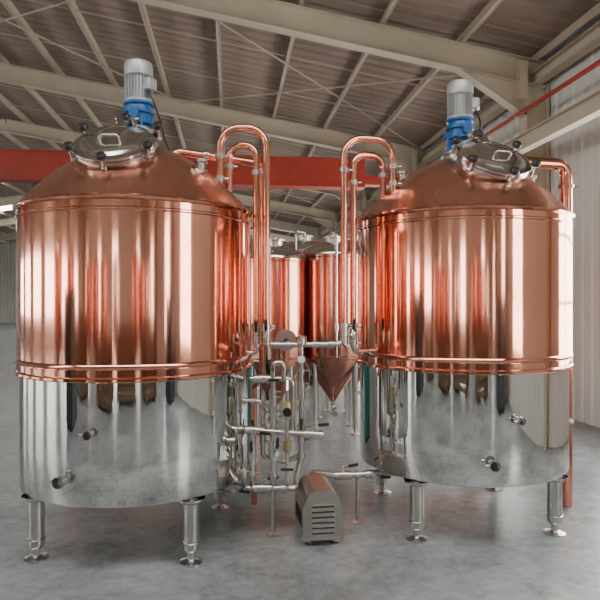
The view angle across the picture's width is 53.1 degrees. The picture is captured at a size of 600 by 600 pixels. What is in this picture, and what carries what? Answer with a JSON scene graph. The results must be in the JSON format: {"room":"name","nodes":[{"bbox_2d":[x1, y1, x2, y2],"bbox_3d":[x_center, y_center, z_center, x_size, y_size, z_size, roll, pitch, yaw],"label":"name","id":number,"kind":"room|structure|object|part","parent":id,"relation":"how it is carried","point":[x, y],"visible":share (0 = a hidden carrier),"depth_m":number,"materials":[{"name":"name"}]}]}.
{"room":"processing plant","nodes":[
{"label":"processing plant","id":0,"kind":"room"},
{"bbox_2d":[0,242,15,322],"bbox_3d":[-13.571,-2.268,50.430,26.000,8.276,0.043,0,0,-7],"label":"wall","id":1,"kind":"structure","parent":0,"point":[7,252],"depth_m":49.23,"materials":[{"name":"metal"}]},
{"bbox_2d":[0,323,599,599],"bbox_3d":[-9.580,1.920,16.146,26.000,0.100,69.000,0,0,-7],"label":"floor","id":2,"kind":"structure","parent":0,"point":[482,544],"depth_m":4.61,"materials":[{"name":"paint"}]},
{"bbox_2d":[12,58,252,567],"bbox_3d":[-1.311,-0.030,4.854,1.840,3.800,1.872,0,0,3],"label":"tank","id":3,"kind":"object","parent":2,"relation":"on","point":[132,359],"visible":1,"depth_m":4.09,"materials":[{"name":"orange metal"}]},
{"bbox_3d":[-1.282,-1.570,4.941,0.368,0.720,0.464,0,0,3],"label":"agitator motor","id":4,"kind":"part","parent":3,"relation":"part of","materials":[{"name":"silver metal"}]},
{"bbox_2d":[248,359,253,444],"bbox_3d":[-0.979,1.305,7.190,0.840,1.130,0.560,0,0,-6],"label":"pipe","id":5,"kind":"object","parent":2,"relation":"on","point":[251,360],"visible":0.12,"depth_m":6.99,"materials":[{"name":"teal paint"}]},
{"bbox_2d":[250,240,268,426],"bbox_3d":[-0.870,0.423,8.663,0.936,2.894,1.012,0,0,15],"label":"tank","id":6,"kind":"object","parent":2,"relation":"on","point":[251,241],"visible":0.02,"depth_m":8.86,"materials":[{"name":"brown metal"}]},
{"bbox_2d":[250,233,304,441],"bbox_3d":[-0.345,0.488,8.162,0.816,2.763,0.892,0,0,7],"label":"tank","id":7,"kind":"object","parent":2,"relation":"on","point":[286,263],"visible":0.51,"depth_m":7.87,"materials":[{"name":"copper"},{"name":"satin stainless steel"},{"name":"stainless steel"}]},
{"bbox_2d":[0,0,599,242],"bbox_3d":[-9.580,-2.175,16.146,25.971,8.090,68.601,0,0,-7],"label":"roof beams","id":8,"kind":"structure","parent":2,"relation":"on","point":[520,85],"depth_m":10.15,"materials":[{"name":"beige metal"}]},
{"bbox_2d":[0,149,398,190],"bbox_3d":[-9.164,-2.322,12.571,24.200,1.765,2.000,0,0,-7],"label":"crane","id":9,"kind":"object","parent":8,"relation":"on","point":[16,165],"visible":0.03,"depth_m":13.39,"materials":[{"name":"red paint"}]},
{"bbox_2d":[278,230,330,418],"bbox_3d":[0.070,0.373,9.864,1.016,2.994,1.092,0,0,15],"label":"tank","id":10,"kind":"object","parent":2,"relation":"on","point":[304,241],"visible":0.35,"depth_m":9.59,"materials":[{"name":"copper"},{"name":"satin stainless steel"},{"name":"stainless steel"}]},
{"bbox_2d":[221,319,394,536],"bbox_3d":[0.077,1.012,4.990,1.764,1.717,0.622,0,0,-21],"label":"steel process pipework","id":11,"kind":"object","parent":2,"relation":"on","point":[262,431],"visible":0.89,"depth_m":4.78,"materials":[{"name":"silver metal"}]},
{"bbox_2d":[295,474,343,545],"bbox_3d":[0.134,1.660,4.844,0.318,0.420,0.617,0,0,-8],"label":"pump","id":12,"kind":"object","parent":2,"relation":"on","point":[318,508],"visible":1,"depth_m":4.56,"materials":[{"name":"metal"}]},
{"bbox_2d":[302,230,359,435],"bbox_3d":[0.472,0.448,8.562,0.936,2.844,1.012,0,0,-3],"label":"tank","id":13,"kind":"object","parent":2,"relation":"on","point":[335,368],"visible":0.76,"depth_m":8.23,"materials":[{"name":"brown metal"}]},
{"bbox_2d":[329,235,359,413],"bbox_3d":[0.963,0.348,10.264,1.016,3.044,1.092,0,0,-19],"label":"tank","id":14,"kind":"object","parent":2,"relation":"on","point":[345,388],"visible":0.06,"depth_m":9.88,"materials":[{"name":"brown metal"}]},
{"bbox_2d":[172,124,576,507],"bbox_3d":[0.695,0.231,5.144,3.646,3.278,0.772,0,0,0],"label":"copper transfer pipework","id":15,"kind":"object","parent":2,"relation":"on","point":[260,172],"visible":0.81,"depth_m":4.93,"materials":[{"name":"metal"}]},
{"bbox_2d":[356,79,574,543],"bbox_3d":[1.421,-0.030,5.295,1.840,3.800,1.872,0,0,-15],"label":"tank","id":16,"kind":"object","parent":2,"relation":"on","point":[465,267],"visible":0.97,"depth_m":4.54,"materials":[{"name":"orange metal"}]},
{"bbox_3d":[1.421,-1.570,5.386,0.368,0.720,0.464,0,0,-15],"label":"agitator motor","id":17,"kind":"part","parent":16,"relation":"part of","materials":[{"name":"silver metal"}]},
{"bbox_2d":[0,0,599,244],"bbox_3d":[-9.580,-5.238,16.146,26.001,2.404,69.000,0,0,-7],"label":"ceiling","id":18,"kind":"structure","parent":0,"point":[534,29],"depth_m":13.07,"materials":[{"name":"paint"}]},
{"bbox_2d":[0,205,12,210],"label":"ceiling light","id":19,"kind":"object","parent":18,"relation":"attached to","point":[9,207],"depth_m":35.65,"materials":[{"name":"white"}]},
{"bbox_2d":[323,16,599,427],"bbox_3d":[3.348,-1.165,17.651,0.065,6.070,69.000,0,0,-7],"label":"wall","id":20,"kind":"structure","parent":0,"point":[579,147],"depth_m":9.20,"materials":[{"name":"metal"}]},
{"bbox_2d":[599,188,599,359],"bbox_3d":[4.591,-0.380,6.973,0.090,2.500,3.500,0,0,-7],"label":"window","id":21,"kind":"structure","parent":20,"relation":"in","point":[599,188],"depth_m":8.70,"materials":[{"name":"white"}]}
]}

